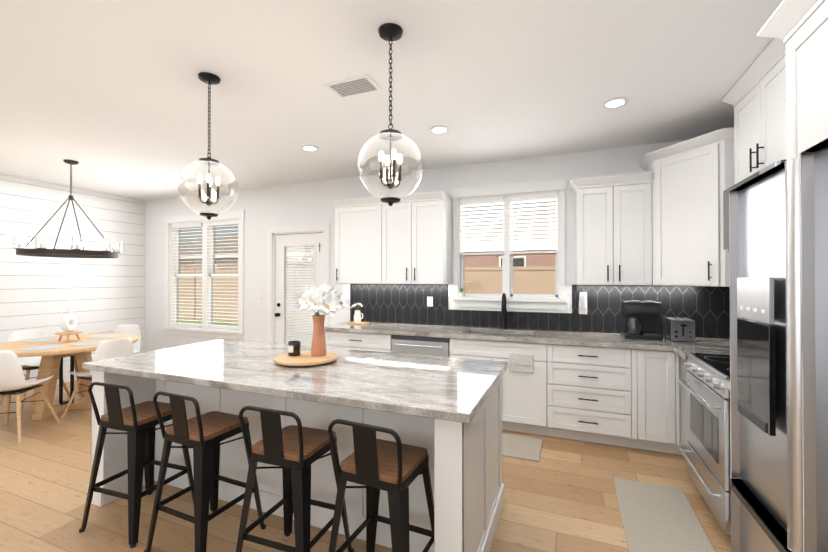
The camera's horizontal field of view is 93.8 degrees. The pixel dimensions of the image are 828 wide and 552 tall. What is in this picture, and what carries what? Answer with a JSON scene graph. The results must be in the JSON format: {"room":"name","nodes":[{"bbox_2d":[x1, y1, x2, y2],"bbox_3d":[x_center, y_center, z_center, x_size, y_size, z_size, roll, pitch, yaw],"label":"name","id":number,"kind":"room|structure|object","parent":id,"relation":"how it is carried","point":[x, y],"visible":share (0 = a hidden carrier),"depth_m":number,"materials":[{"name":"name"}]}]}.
{"room":"dining room and kitchen","nodes":[
{"label":"dining room and kitchen","id":0,"kind":"room"},
{"bbox_2d":[0,380,730,551],"bbox_3d":[-2.198,1.506,1.455,8.360,0.060,7.940,0,0,22],"label":"floor","id":1,"kind":"structure","parent":0,"point":[560,496],"depth_m":2.53,"materials":[{"name":"brown wood"}]},
{"bbox_2d":[0,350,59,442],"bbox_3d":[-3.789,1.079,3.660,0.471,0.832,0.532,0,0,-11],"label":"dining chair","id":2,"kind":"object","parent":1,"relation":"on","point":[13,381],"visible":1,"depth_m":3.51,"materials":[{"name":"white plastic"}]},
{"bbox_2d":[0,330,69,408],"bbox_3d":[-4.543,1.086,4.659,0.532,0.832,0.471,0,0,24],"label":"dining chair","id":3,"kind":"object","parent":1,"relation":"on","point":[28,364],"visible":0.31,"depth_m":4.71,"materials":[{"name":"white plastic"}]},
{"bbox_2d":[0,334,137,419],"bbox_3d":[-3.934,1.121,4.391,1.320,0.750,1.320,0,0,22],"label":"dining table","id":4,"kind":"object","parent":1,"relation":"on","point":[51,363],"visible":0.83,"depth_m":4.28,"materials":[{"name":"brown wood"}]},
{"bbox_2d":[19,345,63,350],"bbox_3d":[-3.843,0.741,4.004,0.339,0.004,0.339,0,0,7],"label":"placemat","id":5,"kind":"object","parent":4,"relation":"on","point":[47,347],"depth_m":4.01,"materials":[{"name":"white fabric"}]},
{"bbox_2d":[22,338,62,342],"bbox_3d":[-4.316,0.744,4.509,0.339,0.004,0.339,0,0,7],"label":"placemat","id":6,"kind":"object","parent":4,"relation":"on","point":[40,339],"depth_m":4.46,"materials":[{"name":"white fabric"}]},
{"bbox_2d":[55,331,81,341],"bbox_3d":[-3.942,0.691,4.429,0.230,0.101,0.230,0,0,22],"label":"decorative stand","id":7,"kind":"object","parent":4,"relation":"on","point":[61,334],"visible":1,"depth_m":4.40,"materials":[{"name":"brown wood"}]},
{"bbox_2d":[61,298,76,331],"bbox_3d":[-3.942,0.439,4.431,0.066,0.401,0.210,0,0,-8],"label":"vase","id":8,"kind":"object","parent":7,"relation":"on","point":[68,321],"visible":1,"depth_m":4.40,"materials":[{"name":"white ceramic"}]},
{"bbox_2d":[72,341,101,345],"bbox_3d":[-3.552,0.743,4.278,0.339,0.004,0.339,0,0,7],"label":"placemat","id":9,"kind":"object","parent":4,"relation":"on","point":[90,343],"depth_m":4.25,"materials":[{"name":"white fabric"}]},
{"bbox_2d":[86,334,120,338],"bbox_3d":[-3.819,0.746,4.776,0.339,0.004,0.339,0,0,7],"label":"placemat","id":10,"kind":"object","parent":4,"relation":"on","point":[112,335],"depth_m":4.77,"materials":[{"name":"white fabric"}]},
{"bbox_2d":[61,337,133,418],"bbox_3d":[-3.364,1.083,4.186,0.532,0.832,0.471,0,0,20],"label":"dining chair","id":11,"kind":"object","parent":1,"relation":"on","point":[106,349],"visible":0.35,"depth_m":4.07,"materials":[{"name":"white plastic"}]},
{"bbox_2d":[91,325,140,358],"bbox_3d":[-3.937,1.089,5.117,0.471,0.832,0.532,0,0,0],"label":"dining chair","id":12,"kind":"object","parent":1,"relation":"on","point":[128,329],"visible":0.33,"depth_m":5.34,"materials":[{"name":"white plastic"}]},
{"bbox_2d":[79,382,193,547],"bbox_3d":[-1.667,1.048,2.382,0.438,0.869,0.437,0,0,18],"label":"bar stool","id":13,"kind":"object","parent":1,"relation":"on","point":[139,422],"visible":0.92,"depth_m":2.24,"materials":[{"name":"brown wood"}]},
{"bbox_2d":[144,391,265,551],"bbox_3d":[-1.157,1.046,2.179,0.438,0.869,0.437,0,0,24],"label":"bar stool","id":14,"kind":"object","parent":1,"relation":"on","point":[203,436],"visible":0.98,"depth_m":2.06,"materials":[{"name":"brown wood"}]},
{"bbox_2d":[236,406,353,551],"bbox_3d":[-0.599,1.045,1.956,0.438,0.869,0.437,0,0,20],"label":"bar stool","id":15,"kind":"object","parent":1,"relation":"on","point":[294,452],"visible":0.98,"depth_m":1.82,"materials":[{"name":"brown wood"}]},
{"bbox_2d":[88,370,503,551],"bbox_3d":[-0.771,1.046,2.550,2.534,0.874,1.029,0,0,22],"label":"kitchen island","id":16,"kind":"object","parent":1,"relation":"on","point":[465,467],"visible":0.31,"depth_m":2.26,"materials":[{"name":"white wood"}]},
{"bbox_2d":[82,339,507,422],"bbox_3d":[-0.771,0.588,2.553,2.580,0.040,1.075,0,0,22],"label":"island countertop","id":17,"kind":"structure","parent":16,"relation":"on","point":[448,388],"depth_m":2.23,"materials":[{"name":"grey stone"}]},
{"bbox_2d":[274,351,337,365],"bbox_3d":[-0.715,0.551,2.587,0.410,0.033,0.410,0,0,22],"label":"tray","id":18,"kind":"object","parent":17,"relation":"on","point":[305,358],"visible":0.79,"depth_m":2.48,"materials":[{"name":"brown wood"}]},
{"bbox_2d":[288,341,300,355],"bbox_3d":[-0.807,0.488,2.613,0.082,0.092,0.082,0,0,22],"label":"candle","id":19,"kind":"object","parent":18,"relation":"on","point":[294,348],"visible":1,"depth_m":2.58,"materials":[{"name":"black glass"}]},
{"bbox_2d":[295,284,347,355],"bbox_3d":[-0.650,0.291,2.620,0.431,0.486,0.389,0,0,22],"label":"vase","id":20,"kind":"object","parent":18,"relation":"on","point":[321,301],"visible":1,"depth_m":2.54,"materials":[{"name":"ceramic"}]},
{"bbox_2d":[324,331,390,352],"bbox_3d":[-0.525,1.060,4.564,0.855,0.874,0.629,0,0,22],"label":"base cabinet","id":21,"kind":"object","parent":1,"relation":"on","point":[334,339],"depth_m":4.26,"materials":[{"name":"white wood"}]},
{"bbox_2d":[328,419,433,551],"bbox_3d":[-0.130,1.043,1.769,0.438,0.869,0.437,0,0,25],"label":"bar stool","id":22,"kind":"object","parent":1,"relation":"on","point":[374,465],"visible":0.98,"depth_m":1.66,"materials":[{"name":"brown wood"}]},
{"bbox_2d":[391,335,449,356],"bbox_3d":[0.149,1.060,4.234,0.630,0.869,0.624,0,0,22],"label":"dishwasher","id":23,"kind":"object","parent":1,"relation":"on","point":[421,345],"visible":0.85,"depth_m":3.98,"materials":[{"name":"silver metal"}]},
{"bbox_2d":[449,347,547,435],"bbox_3d":[0.897,1.165,3.995,0.927,0.655,0.629,0,0,22],"label":"base cabinet","id":24,"kind":"object","parent":1,"relation":"on","point":[524,395],"depth_m":3.63,"materials":[{"name":"white wood"}]},
{"bbox_2d":[509,353,532,372],"bbox_3d":[0.998,0.810,3.612,0.220,0.170,0.010,0,0,22],"label":"dish towel","id":25,"kind":"object","parent":24,"relation":"hanging from","point":[520,362],"visible":1,"depth_m":3.61,"materials":[{"name":"white fabric"}]},
{"bbox_2d":[502,434,541,461],"bbox_3d":[0.655,1.485,3.477,0.920,0.008,0.450,0,0,22],"label":"area rug","id":26,"kind":"object","parent":1,"relation":"on","point":[521,447],"visible":0.42,"depth_m":3.35,"materials":[{"name":"beige fabric"}]},
{"bbox_2d":[536,343,639,448],"bbox_3d":[1.634,1.054,3.702,0.781,0.874,0.629,0,0,22],"label":"base cabinet","id":27,"kind":"object","parent":1,"relation":"on","point":[631,398],"depth_m":3.40,"materials":[{"name":"white wood"}]},
{"bbox_2d":[640,349,683,454],"bbox_3d":[2.118,1.053,3.508,0.343,0.874,0.629,0,0,22],"label":"base cabinet","id":28,"kind":"object","parent":1,"relation":"on","point":[661,393],"depth_m":3.21,"materials":[{"name":"white wood"}]},
{"bbox_2d":[613,477,715,551],"bbox_3d":[1.502,1.477,2.374,0.430,0.008,0.850,0,0,22],"label":"area rug","id":29,"kind":"object","parent":1,"relation":"on","point":[657,518],"visible":1,"depth_m":2.35,"materials":[{"name":"beige fabric"}]},
{"bbox_2d":[684,359,687,453],"bbox_3d":[2.521,1.052,3.348,0.695,0.874,0.629,0,0,22],"label":"base cabinet","id":30,"kind":"object","parent":1,"relation":"on","point":[685,360],"depth_m":3.16,"materials":[{"name":"white wood"}]},
{"bbox_2d":[324,321,729,350],"bbox_3d":[0.947,0.700,3.964,4.074,0.244,0.657,0,0,22],"label":"countertop","id":31,"kind":"structure","parent":30,"relation":"on","point":[610,340],"depth_m":3.82,"materials":[{"name":"grey stone"}]},
{"bbox_2d":[347,322,368,324],"bbox_3d":[-0.683,0.575,4.744,0.200,0.015,0.180,0,0,22],"label":"cutting board","id":32,"kind":"object","parent":31,"relation":"on","point":[360,323],"visible":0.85,"depth_m":4.69,"materials":[{"name":"brown wood"}]},
{"bbox_2d":[350,302,362,322],"bbox_3d":[-0.696,0.443,4.743,0.164,0.245,0.129,0,0,22],"label":"pitcher","id":33,"kind":"object","parent":32,"relation":"on","point":[357,317],"visible":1,"depth_m":4.72,"materials":[{"name":"white ceramic"}]},
{"bbox_2d":[501,293,514,328],"bbox_3d":[1.002,0.380,4.139,0.131,0.397,0.208,0,0,22],"label":"faucet","id":34,"kind":"object","parent":31,"relation":"on","point":[503,309],"visible":0.98,"depth_m":4.21,"materials":[{"name":"black metal"}]},
{"bbox_2d":[621,301,661,340],"bbox_3d":[2.108,0.399,3.614,0.297,0.350,0.270,0,0,22],"label":"coffee maker","id":35,"kind":"object","parent":31,"relation":"on","point":[639,320],"visible":1,"depth_m":3.54,"materials":[{"name":"black plastic"}]},
{"bbox_2d":[664,317,694,341],"bbox_3d":[2.387,0.478,3.485,0.175,0.191,0.282,0,0,22],"label":"toaster","id":36,"kind":"object","parent":31,"relation":"on","point":[679,329],"visible":1,"depth_m":3.38,"materials":[{"name":"silver metal"}]},
{"bbox_2d":[668,345,729,358],"bbox_3d":[2.335,0.590,2.871,0.684,0.040,0.311,0,0,22],"label":"countertop","id":37,"kind":"structure","parent":30,"relation":"on","point":[698,345],"depth_m":3.01,"materials":[{"name":"grey stone"}]},
{"bbox_2d":[677,352,730,538],"bbox_3d":[2.115,1.018,2.375,0.705,0.928,0.758,0,0,22],"label":"range","id":38,"kind":"object","parent":1,"relation":"on","point":[707,456],"visible":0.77,"depth_m":2.36,"materials":[{"name":"grey metal"}]},
{"bbox_2d":[729,138,827,551],"bbox_3d":[1.407,0.570,0.870,0.866,1.805,0.937,0,0,22],"label":"refrigerator","id":39,"kind":"object","parent":1,"relation":"on","point":[778,245],"visible":1,"depth_m":1.15,"materials":[{"name":"grey metal"}]},
{"bbox_2d":[0,0,782,199],"bbox_3d":[-2.198,-1.334,1.474,8.360,0.060,7.940,0,0,22],"label":"ceiling","id":40,"kind":"structure","parent":0,"point":[110,96],"depth_m":2.60,"materials":[{"name":"white paint"}]},
{"bbox_2d":[13,159,121,257],"bbox_3d":[-3.845,-0.751,4.336,0.895,1.064,0.908,0,0,22],"label":"dining chandelier","id":41,"kind":"object","parent":40,"relation":"hanging from","point":[47,251],"visible":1,"depth_m":4.20,"materials":[{"name":"brown metal"}]},
{"bbox_2d":[177,72,238,219],"bbox_3d":[-1.335,-0.831,2.526,0.352,0.930,0.352,0,0,22],"label":"pendant light","id":42,"kind":"object","parent":40,"relation":"hanging from","point":[210,79],"visible":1,"depth_m":2.51,"materials":[{"name":"clear glass"}]},
{"bbox_2d":[301,145,318,150],"bbox_3d":[-1.042,-1.283,3.880,0.168,0.008,0.171,0,0,22],"label":"recessed light","id":43,"kind":"object","parent":40,"relation":"in","point":[306,147],"depth_m":3.89,"materials":[{"name":"white"}]},
{"bbox_2d":[324,74,381,97],"bbox_3d":[-0.416,-1.290,2.647,0.340,0.010,0.200,0,0,22],"label":"ceiling vent","id":44,"kind":"object","parent":40,"relation":"in","point":[354,86],"visible":1,"depth_m":2.63,"materials":[{"name":"white metal"}]},
{"bbox_2d":[357,23,423,205],"bbox_3d":[-0.124,-0.834,2.054,0.352,0.930,0.352,0,0,22],"label":"pendant light","id":45,"kind":"object","parent":40,"relation":"hanging from","point":[389,32],"visible":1,"depth_m":2.04,"materials":[{"name":"clear glass"}]},
{"bbox_2d":[430,126,448,133],"bbox_3d":[0.223,-1.286,3.403,0.168,0.008,0.179,0,0,22],"label":"recessed light","id":46,"kind":"object","parent":40,"relation":"in","point":[436,129],"depth_m":3.40,"materials":[{"name":"white"}]},
{"bbox_2d":[602,97,628,108],"bbox_3d":[1.497,-1.289,2.881,0.173,0.008,0.175,0,0,22],"label":"recessed light","id":47,"kind":"object","parent":40,"relation":"in","point":[616,102],"depth_m":2.88,"materials":[{"name":"white"}]},
{"bbox_2d":[144,140,699,351],"bbox_3d":[-0.753,0.110,5.082,8.360,2.780,0.150,0,0,22],"label":"wall","id":48,"kind":"structure","parent":0,"point":[306,203],"depth_m":5.22,"materials":[{"name":"white paint"}]},
{"bbox_2d":[162,209,244,339],"bbox_3d":[-3.256,-0.017,6.055,1.702,1.908,0.200,0,0,22],"label":"dining room window","id":49,"kind":"structure","parent":48,"relation":"in","point":[172,275],"depth_m":6.05,"materials":[{"name":"white"}]},
{"bbox_2d":[255,294,261,301],"bbox_3d":[-2.244,0.321,5.589,0.115,0.115,0.010,0,0,22],"label":"switch plate","id":50,"kind":"object","parent":48,"relation":"attached to","point":[258,297],"visible":1,"depth_m":5.59,"materials":[{"name":"white plastic"}]},
{"bbox_2d":[267,223,329,345],"bbox_3d":[-1.583,0.403,5.388,1.050,2.201,0.193,0,0,22],"label":"door","id":51,"kind":"structure","parent":48,"relation":"attached to","point":[280,239],"depth_m":5.43,"materials":[{"name":"white wood"}]},
{"bbox_2d":[333,200,384,283],"bbox_3d":[-0.576,-0.377,4.745,0.694,0.941,0.349,0,0,22],"label":"upper cabinet","id":52,"kind":"object","parent":48,"relation":"attached to","point":[359,228],"depth_m":4.59,"materials":[{"name":"white wood"}]},
{"bbox_2d":[385,196,451,283],"bbox_3d":[0.009,-0.379,4.512,0.804,0.941,0.349,0,0,22],"label":"upper cabinet","id":53,"kind":"object","parent":48,"relation":"attached to","point":[407,240],"depth_m":4.32,"materials":[{"name":"white wood"}]},
{"bbox_2d":[451,178,566,309],"bbox_3d":[1.044,-0.334,4.340,1.242,1.378,0.200,0,0,22],"label":"kitchen window","id":54,"kind":"structure","parent":48,"relation":"in","point":[507,196],"depth_m":4.31,"materials":[{"name":"white"}]},
{"bbox_2d":[459,288,464,296],"bbox_3d":[0.550,0.181,4.464,0.064,0.120,0.064,0,0,22],"label":"pot","id":55,"kind":"object","parent":54,"relation":"on","point":[461,293],"visible":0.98,"depth_m":4.44,"materials":[{"name":"beige ceramic"}]},
{"bbox_2d":[350,284,729,338],"bbox_3d":[1.067,0.335,4.269,4.074,0.488,0.007,0,0,22],"label":"tile backsplash","id":56,"kind":"structure","parent":48,"relation":"attached to","point":[706,309],"depth_m":4.02,"materials":[{"name":"black tile"}]},
{"bbox_2d":[427,297,432,306],"bbox_3d":[0.190,0.305,4.611,0.070,0.115,0.006,0,0,22],"label":"outlet","id":57,"kind":"object","parent":56,"relation":"attached to","point":[429,301],"depth_m":4.61,"materials":[{"name":"white plastic"}]},
{"bbox_2d":[579,292,586,311],"bbox_3d":[1.724,0.263,3.952,0.072,0.200,0.082,0,0,22],"label":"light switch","id":58,"kind":"object","parent":56,"relation":"attached to","point":[583,301],"visible":0.96,"depth_m":3.92,"materials":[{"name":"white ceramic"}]},
{"bbox_2d":[573,180,651,284],"bbox_3d":[1.911,-0.384,3.752,0.624,0.941,0.349,0,0,22],"label":"upper cabinet","id":59,"kind":"object","parent":48,"relation":"attached to","point":[614,219],"depth_m":3.58,"materials":[{"name":"white wood"}]},
{"bbox_2d":[639,127,733,286],"bbox_3d":[2.436,-0.508,3.284,0.797,1.183,0.829,0,0,22],"label":"upper cabinet","id":60,"kind":"object","parent":48,"relation":"attached to","point":[692,179],"visible":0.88,"depth_m":3.14,"materials":[{"name":"white wood"}]},
{"bbox_2d":[724,379,729,389],"bbox_3d":[1.861,0.582,1.644,0.655,0.040,0.781,0,0,22],"label":"countertop","id":61,"kind":"structure","parent":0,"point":[726,381],"depth_m":2.09,"materials":[{"name":"grey stone"}]},
{"bbox_3d":[1.614,0.076,-0.057,0.150,2.780,7.640,0,0,22],"label":"wall","id":62,"kind":"structure","parent":0,"visible":0},
{"bbox_2d":[731,56,777,184],"bbox_3d":[2.290,-0.921,2.318,0.349,0.605,0.819,0,0,22],"label":"upper cabinet","id":63,"kind":"object","parent":62,"relation":"attached to","point":[776,96],"depth_m":2.42,"materials":[{"name":"white wood"}]},
{"bbox_2d":[723,159,785,250],"bbox_3d":[2.235,-0.396,2.336,0.468,0.435,0.754,0,0,22],"label":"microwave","id":64,"kind":"object","parent":63,"relation":"attached to","point":[726,212],"visible":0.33,"depth_m":2.68,"materials":[{"name":"grey metal"}]},
{"bbox_2d":[778,0,827,160],"bbox_3d":[1.506,-0.599,0.838,0.710,0.549,0.954,0,0,22],"label":"upper cabinet","id":65,"kind":"object","parent":62,"relation":"attached to","point":[803,44],"depth_m":1.31,"materials":[{"name":"white wood"}]},
{"label":"outside","id":66,"kind":"structure","parent":0,"visible":0},
{"bbox_2d":[179,318,312,345],"bbox_3d":[-0.002,1.920,40.067,90.000,0.130,65.410,0,0,22],"label":"ground","id":67,"kind":"structure","parent":66,"point":[200,322],"depth_m":13.70,"materials":[{"name":"green plant"}]},
{"bbox_2d":[180,234,309,269],"bbox_3d":[-11.665,-0.870,30.427,18.400,5.320,10.900,0,0,22],"label":"house","id":68,"kind":"structure","parent":67,"relation":"on","point":[235,263],"depth_m":26.13,"materials":[{"name":"brick"}]},
{"bbox_2d":[179,266,555,324],"bbox_3d":[-9.712,0.701,15.622,60.100,1.980,0.090,0,0,22],"label":"fence","id":69,"kind":"object","parent":67,"relation":"on","point":[520,281],"depth_m":11.07,"materials":[{"name":"brown wood"}]},
{"bbox_2d":[464,201,555,266],"bbox_3d":[8.861,-1.241,19.811,11.400,5.920,11.400,0,0,22],"label":"house","id":70,"kind":"structure","parent":67,"relation":"on","point":[494,259],"depth_m":16.28,"materials":[{"name":"brick"}]},
{"bbox_3d":[-6.010,0.096,2.987,0.150,2.780,7.640,0,0,22],"label":"wall","id":71,"kind":"structure","parent":0,"visible":0},
{"bbox_2d":[0,174,144,379],"bbox_3d":[-5.933,0.097,2.956,0.016,2.779,7.636,0,0,22],"label":"wall","id":72,"kind":"structure","parent":71,"relation":"attached to","point":[107,295],"depth_m":5.51,"materials":[{"name":"white wood"}]},
{"bbox_2d":[0,373,76,395],"bbox_3d":[-5.912,1.421,2.955,0.017,0.130,7.608,0,0,22],"label":"baseboard","id":73,"kind":"structure","parent":72,"relation":"attached to","point":[66,377],"depth_m":5.46,"materials":[{"name":"white"}]}
]}

